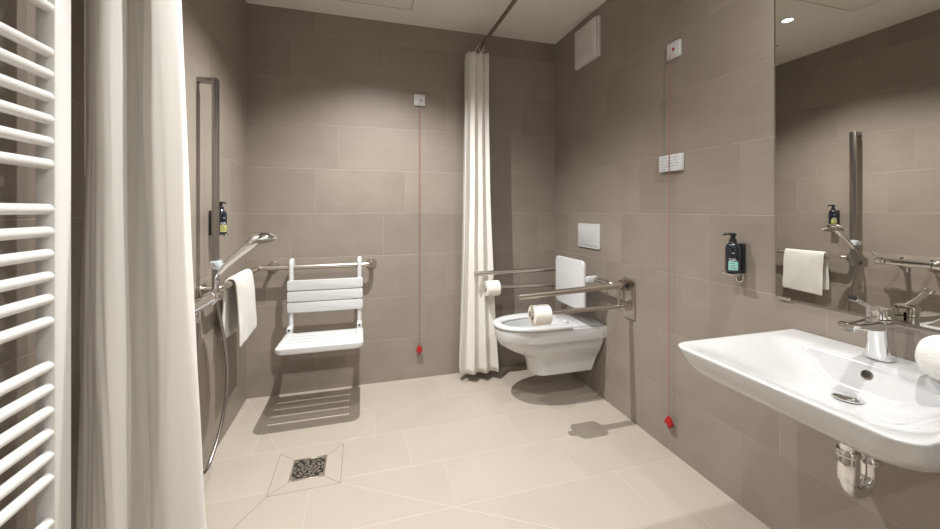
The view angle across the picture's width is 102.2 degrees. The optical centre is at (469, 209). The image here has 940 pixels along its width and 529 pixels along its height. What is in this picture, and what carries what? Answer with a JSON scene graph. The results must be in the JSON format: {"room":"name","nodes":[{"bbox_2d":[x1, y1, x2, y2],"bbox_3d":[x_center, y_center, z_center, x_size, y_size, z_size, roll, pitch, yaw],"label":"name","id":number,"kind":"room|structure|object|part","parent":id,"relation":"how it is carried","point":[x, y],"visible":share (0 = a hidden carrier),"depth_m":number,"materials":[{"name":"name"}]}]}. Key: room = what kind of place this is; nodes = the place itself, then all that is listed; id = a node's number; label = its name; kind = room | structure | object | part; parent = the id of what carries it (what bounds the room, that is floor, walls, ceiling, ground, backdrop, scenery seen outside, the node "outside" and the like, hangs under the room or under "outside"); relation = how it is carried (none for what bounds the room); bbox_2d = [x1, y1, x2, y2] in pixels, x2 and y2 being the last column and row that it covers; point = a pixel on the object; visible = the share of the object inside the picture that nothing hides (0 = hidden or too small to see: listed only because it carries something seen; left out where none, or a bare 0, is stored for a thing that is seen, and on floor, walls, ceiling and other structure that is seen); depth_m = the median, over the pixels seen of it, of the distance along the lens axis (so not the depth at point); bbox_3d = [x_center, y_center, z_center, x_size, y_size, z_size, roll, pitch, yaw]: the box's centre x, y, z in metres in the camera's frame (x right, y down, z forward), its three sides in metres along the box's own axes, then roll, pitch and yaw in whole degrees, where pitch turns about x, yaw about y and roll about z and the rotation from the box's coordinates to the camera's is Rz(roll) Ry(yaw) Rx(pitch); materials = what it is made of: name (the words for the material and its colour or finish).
{"room":"accessible bathroom","nodes":[
{"label":"accessible bathroom","id":0,"kind":"room"},
{"bbox_2d":[0,0,246,528],"bbox_3d":[-0.898,-0.059,0.351,0.100,2.575,4.370,0,0,-16],"label":"wall","id":1,"kind":"structure","parent":0,"point":[214,31],"depth_m":1.67,"materials":[{"name":"beige tile"}]},
{"bbox_2d":[0,0,70,528],"bbox_3d":[-0.857,0.128,0.564,0.096,1.640,0.557,0,0,-16],"label":"towel radiator","id":2,"kind":"object","parent":1,"relation":"attached to","point":[51,465],"visible":1,"depth_m":0.79,"materials":[{"name":"white metal"}]},
{"bbox_3d":[-0.897,0.128,0.817,0.034,1.640,0.049,0,0,-16],"label":"post","id":3,"kind":"part","parent":2,"relation":"part of","materials":[{"name":"white metal"}]},
{"bbox_2d":[194,281,220,314],"bbox_3d":[-1.083,0.354,1.440,0.142,0.100,0.376,0,0,-16],"label":"shower mixer","id":4,"kind":"object","parent":1,"relation":"attached to","point":[210,298],"visible":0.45,"depth_m":1.50,"materials":[{"name":"silver metal"}]},
{"bbox_2d":[195,274,228,475],"bbox_3d":[-1.099,0.683,1.592,0.058,0.794,0.348,0,0,-16],"label":"shower hose","id":5,"kind":"object","parent":4,"relation":"attached to","point":[197,317],"visible":0.67,"depth_m":1.72,"materials":[{"name":"grey metal"}]},
{"bbox_3d":[-1.077,0.366,1.580,0.054,0.054,0.058,0,0,-16],"label":"control knob","id":6,"kind":"part","parent":4,"relation":"part of","materials":[{"name":"silver metal"}]},
{"bbox_3d":[-1.084,0.330,1.616,0.018,0.052,0.037,0,0,-16],"label":"lever","id":7,"kind":"part","parent":4,"relation":"part of","materials":[{"name":"silver metal"}]},
{"bbox_2d":[197,76,222,298],"bbox_3d":[-1.191,-0.088,1.726,0.092,1.032,0.076,0,0,-16],"label":"riser rail","id":8,"kind":"object","parent":1,"relation":"attached to","point":[214,265],"visible":0.78,"depth_m":1.73,"materials":[{"name":"grey metal"}]},
{"bbox_3d":[-1.210,-0.592,1.734,0.062,0.024,0.030,0,0,-16],"label":"wall arm","id":9,"kind":"part","parent":8,"relation":"part of","materials":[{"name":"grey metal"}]},
{"bbox_3d":[-1.160,0.253,1.706,0.028,0.028,0.020,0,0,-16],"label":"clamp knob","id":10,"kind":"part","parent":8,"relation":"part of","materials":[{"name":"silver metal"}]},
{"bbox_2d":[217,232,277,274],"bbox_3d":[-1.055,0.201,1.798,0.256,0.194,0.139,0,0,-16],"label":"shower","id":11,"kind":"object","parent":8,"relation":"attached to","point":[253,240],"visible":1,"depth_m":1.77,"materials":[{"name":"silver metal"}]},
{"bbox_3d":[-1.087,0.213,1.775,0.181,0.171,0.039,0,0,-26],"label":"handle","id":12,"kind":"part","parent":11,"relation":"part of","materials":[{"name":"silver metal"}]},
{"bbox_3d":[-0.997,0.153,1.814,0.115,0.035,0.116,0,0,-16],"label":"spray plate","id":13,"kind":"part","parent":11,"relation":"part of","materials":[{"name":"silver metal"}]},
{"bbox_2d":[209,201,228,242],"bbox_3d":[-1.244,0.060,1.879,0.076,0.206,0.063,0,0,-16],"label":"soap dispenser","id":14,"kind":"object","parent":1,"relation":"attached to","point":[222,213],"visible":0.67,"depth_m":1.86,"materials":[{"name":"black plastic"}]},
{"bbox_2d":[219,209,226,233],"bbox_3d":[-1.235,0.055,1.877,0.055,0.130,0.055,0,0,-16],"label":"bottle","id":15,"kind":"object","parent":14,"relation":"on","point":[222,213],"depth_m":1.86,"materials":[{"name":"black plastic"}]},
{"bbox_2d":[247,3,554,398],"bbox_3d":[-0.393,-0.059,2.821,2.431,2.575,0.100,0,0,-16],"label":"wall","id":16,"kind":"structure","parent":0,"point":[333,117],"depth_m":2.70,"materials":[{"name":"beige tile"}]},
{"bbox_2d":[199,258,376,295],"bbox_3d":[-1.142,0.373,2.328,0.509,0.072,1.118,0,0,31],"label":"grab rail","id":17,"kind":"object","parent":16,"relation":"attached to","point":[272,266],"visible":0.91,"depth_m":2.47,"materials":[{"name":"metal"}]},
{"bbox_2d":[221,269,256,346],"bbox_3d":[-1.249,0.520,2.060,0.094,0.359,0.304,0,0,-16],"label":"hand towel","id":18,"kind":"object","parent":17,"relation":"hanging from","point":[239,305],"visible":0.98,"depth_m":2.01,"materials":[{"name":"white fabric"}]},
{"bbox_2d":[275,256,362,355],"bbox_3d":[-0.899,0.559,2.330,0.468,0.492,0.486,0,0,-16],"label":"shower seat","id":19,"kind":"object","parent":17,"relation":"hanging from","point":[292,343],"visible":1,"depth_m":2.42,"materials":[{"name":"white plastic"}]},
{"bbox_3d":[-1.090,0.781,2.237,0.050,0.049,0.322,0,0,-16],"label":"seat rail","id":20,"kind":"part","parent":19,"relation":"part of","materials":[{"name":"white plastic"}]},
{"bbox_3d":[-0.688,0.781,2.353,0.050,0.049,0.322,0,0,-16],"label":"seat rail","id":21,"kind":"part","parent":19,"relation":"part of","materials":[{"name":"white plastic"}]},
{"bbox_2d":[414,94,424,353],"bbox_3d":[-0.365,0.102,2.759,0.082,1.890,0.034,0,0,-16],"label":"pull cord","id":22,"kind":"object","parent":16,"relation":"attached to","point":[419,100],"visible":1,"depth_m":2.75,"materials":[{"name":"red plastic"}]},
{"bbox_2d":[414,94,424,105],"bbox_3d":[-0.369,-0.802,2.769,0.082,0.082,0.012,0,0,-16],"label":"switch plate","id":23,"kind":"object","parent":22,"relation":"attached to","point":[419,100],"depth_m":2.76,"materials":[{"name":"grey plastic"}]},
{"bbox_3d":[-0.368,1.015,2.751,0.047,0.064,0.021,0,0,-16],"label":"pull handle","id":24,"kind":"part","parent":22,"relation":"part of","materials":[{"name":"red plastic"}]},
{"bbox_3d":[-0.369,0.105,2.757,0.003,1.776,0.014,0,0,-16],"label":"cord","id":25,"kind":"part","parent":22,"relation":"part of","materials":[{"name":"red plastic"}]},
{"bbox_2d":[476,0,516,52],"bbox_3d":[-0.482,-1.174,1.937,1.572,0.060,1.550,0,0,-16],"label":"rail","id":26,"kind":"object","parent":16,"relation":"attached to","point":[512,2],"visible":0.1,"depth_m":2.37,"materials":[{"name":"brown metal"}]},
{"bbox_2d":[76,0,206,528],"bbox_3d":[-0.878,0.003,1.051,0.303,2.391,0.172,0,0,-16],"label":"shower curtain","id":27,"kind":"object","parent":26,"relation":"hanging from","point":[140,460],"visible":1,"depth_m":1.00,"materials":[{"name":"white fabric"}]},
{"bbox_2d":[459,44,498,376],"bbox_3d":[0.050,-0.013,2.773,0.286,2.362,0.167,0,0,-16],"label":"shower curtain","id":28,"kind":"object","parent":26,"relation":"hanging from","point":[478,351],"visible":0.97,"depth_m":2.71,"materials":[{"name":"white fabric"}]},
{"bbox_2d":[245,0,605,43],"bbox_3d":[0.223,-1.397,0.672,2.431,0.100,4.570,0,0,-16],"label":"ceiling","id":29,"kind":"structure","parent":0,"point":[544,21],"depth_m":2.58,"materials":[{"name":"paint"}]},
{"bbox_2d":[344,0,413,9],"bbox_3d":[-0.644,-1.350,2.337,0.596,0.014,0.273,0,0,-16],"label":"ceiling access panel","id":30,"kind":"object","parent":29,"relation":"attached to","point":[401,4],"visible":1,"depth_m":2.47,"materials":[{"name":"paint"}]},
{"bbox_2d":[203,365,769,528],"bbox_3d":[0.223,1.278,0.672,2.431,0.100,4.570,0,0,-16],"label":"floor","id":31,"kind":"structure","parent":0,"point":[513,447],"depth_m":1.82,"materials":[{"name":"beige tile"}]},
{"bbox_2d":[288,455,326,482],"bbox_3d":[-0.766,1.226,1.802,0.153,0.004,0.155,0,0,-16],"label":"floor drain","id":32,"kind":"object","parent":31,"relation":"on","point":[312,467],"visible":1,"depth_m":1.80,"materials":[{"name":"silver metal"}]},
{"bbox_2d":[555,0,939,528],"bbox_3d":[1.343,-0.059,0.994,0.100,2.575,4.370,0,0,-16],"label":"wall","id":33,"kind":"structure","parent":0,"point":[664,231],"depth_m":1.79,"materials":[{"name":"beige tile"}]},
{"bbox_2d":[474,267,555,289],"bbox_3d":[0.393,0.517,2.760,0.753,0.234,0.100,0,0,-16],"label":"grab rail","id":34,"kind":"object","parent":33,"relation":"attached to","point":[541,269],"visible":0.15,"depth_m":2.74,"materials":[{"name":"metal"}]},
{"bbox_2d":[484,280,500,295],"bbox_3d":[0.157,0.555,2.693,0.098,0.108,0.108,0,0,-16],"label":"toilet roll","id":35,"kind":"object","parent":34,"relation":"on","point":[493,287],"visible":0.92,"depth_m":2.65,"materials":[{"name":"white paper"}]},
{"bbox_2d":[493,313,606,375],"bbox_3d":[0.491,0.887,2.508,0.701,0.338,0.368,0,0,-16],"label":"toilet","id":36,"kind":"object","parent":33,"relation":"attached to","point":[572,342],"visible":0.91,"depth_m":2.40,"materials":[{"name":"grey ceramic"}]},
{"bbox_3d":[0.373,0.732,2.474,0.454,0.022,0.368,0,0,-16],"label":"seat","id":37,"kind":"part","parent":36,"relation":"part of","materials":[{"name":"white plastic"}]},
{"bbox_2d":[517,277,635,319],"bbox_3d":[0.597,0.517,2.127,0.709,0.234,0.100,0,0,-16],"label":"grab rail","id":38,"kind":"object","parent":33,"relation":"attached to","point":[628,285],"visible":0.95,"depth_m":2.16,"materials":[{"name":"metal"}]},
{"bbox_2d":[528,304,552,325],"bbox_3d":[0.383,0.572,2.065,0.098,0.108,0.108,0,0,-16],"label":"toilet roll","id":39,"kind":"object","parent":38,"relation":"on","point":[543,315],"visible":0.91,"depth_m":2.03,"materials":[{"name":"white paper"}]},
{"bbox_3d":[0.933,0.517,2.223,0.009,0.234,0.100,0,0,-16],"label":"wall plate","id":40,"kind":"part","parent":38,"relation":"part of","materials":[{"name":"metal"}]},
{"bbox_2d":[556,255,618,307],"bbox_3d":[0.760,0.482,2.519,0.180,0.320,0.605,0,0,-16],"label":"backrest","id":41,"kind":"object","parent":33,"relation":"attached to","point":[570,272],"visible":0.8,"depth_m":2.48,"materials":[{"name":"white plastic"}]},
{"bbox_3d":[0.670,0.482,2.545,0.022,0.320,0.356,0,0,-16],"label":"panel","id":42,"kind":"part","parent":41,"relation":"part of","materials":[{"name":"white plastic"}]},
{"bbox_2d":[574,15,600,69],"bbox_3d":[0.807,-1.150,2.624,0.032,0.266,0.286,0,0,-16],"label":"fan cover","id":43,"kind":"object","parent":33,"relation":"attached to","point":[587,40],"visible":1,"depth_m":2.58,"materials":[{"name":"white plastic"}]},
{"bbox_2d":[578,223,599,249],"bbox_3d":[0.818,0.178,2.617,0.014,0.168,0.256,0,0,-16],"label":"flush plate","id":44,"kind":"object","parent":33,"relation":"attached to","point":[588,234],"visible":1,"depth_m":2.60,"materials":[{"name":"white plastic"}]},
{"bbox_2d":[659,153,683,172],"bbox_3d":[1.016,-0.237,1.915,0.020,0.082,0.142,0,0,-16],"label":"notice","id":45,"kind":"object","parent":33,"relation":"attached to","point":[674,162],"visible":1,"depth_m":1.90,"materials":[{"name":"white plastic"}]},
{"bbox_2d":[664,39,680,428],"bbox_3d":[1.013,0.130,1.899,0.034,1.945,0.082,0,0,-16],"label":"pull cord","id":46,"kind":"object","parent":33,"relation":"attached to","point":[674,48],"visible":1,"depth_m":1.91,"materials":[{"name":"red plastic"}]},
{"bbox_3d":[1.003,1.070,1.911,0.021,0.064,0.047,0,0,-16],"label":"pull handle","id":47,"kind":"part","parent":46,"relation":"part of","materials":[{"name":"red plastic"}]},
{"bbox_3d":[1.009,0.133,1.912,0.014,1.831,0.003,0,0,-16],"label":"cord","id":48,"kind":"part","parent":46,"relation":"part of","materials":[{"name":"red fabric"}]},
{"bbox_2d":[667,39,680,60],"bbox_3d":[1.024,-0.802,1.902,0.012,0.082,0.082,0,0,-16],"label":"switch plate","id":49,"kind":"object","parent":46,"relation":"attached to","point":[674,48],"depth_m":1.89,"materials":[{"name":"white plastic"}]},
{"bbox_2d":[722,233,745,281],"bbox_3d":[1.088,0.196,1.564,0.076,0.206,0.063,0,0,-16],"label":"soap dispenser","id":50,"kind":"object","parent":33,"relation":"attached to","point":[735,253],"visible":1,"depth_m":1.55,"materials":[{"name":"black plastic"}]},
{"bbox_2d":[725,242,740,272],"bbox_3d":[1.081,0.191,1.558,0.055,0.130,0.055,0,0,-16],"label":"bottle","id":51,"kind":"object","parent":50,"relation":"on","point":[732,249],"depth_m":1.54,"materials":[{"name":"black plastic"}]},
{"bbox_2d":[678,329,939,472],"bbox_3d":[0.994,0.494,1.034,0.549,0.125,0.567,0,0,-16],"label":"washbasin","id":52,"kind":"object","parent":33,"relation":"attached to","point":[886,412],"visible":1,"depth_m":1.03,"materials":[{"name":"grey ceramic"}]},
{"bbox_2d":[837,295,896,361],"bbox_3d":[1.136,0.336,1.085,0.178,0.190,0.057,0,0,-16],"label":"tap","id":53,"kind":"object","parent":52,"relation":"on","point":[878,324],"visible":1,"depth_m":1.08,"materials":[{"name":"silver metal"}]},
{"bbox_3d":[1.124,0.334,1.082,0.154,0.040,0.045,0,0,-16],"label":"spout","id":54,"kind":"part","parent":53,"relation":"part of","materials":[{"name":"silver metal"}]},
{"bbox_3d":[1.126,0.267,1.082,0.106,0.053,0.026,0,0,-16],"label":"lever","id":55,"kind":"part","parent":53,"relation":"part of","materials":[{"name":"silver metal"}]},
{"bbox_2d":[915,335,939,380],"bbox_3d":[1.203,0.371,0.903,0.127,0.116,0.175,0,0,-16],"label":"rolled towel","id":56,"kind":"object","parent":52,"relation":"on","point":[927,352],"visible":1,"depth_m":0.94,"materials":[{"name":"white fabric"}]},
{"bbox_2d":[775,0,939,329],"bbox_3d":[1.255,-0.300,1.099,0.011,1.264,0.700,0,0,-16],"label":"wall mirror","id":57,"kind":"object","parent":33,"relation":"attached to","point":[857,82],"visible":1,"depth_m":1.19,"materials":[{"name":"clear mirror"}]},
{"bbox_2d":[834,442,882,498],"bbox_3d":[1.144,0.697,1.087,0.230,0.234,0.068,0,0,-16],"label":"trap","id":58,"kind":"object","parent":33,"relation":"attached to","point":[856,472],"visible":0.62,"depth_m":1.06,"materials":[{"name":"silver metal"}]}
]}

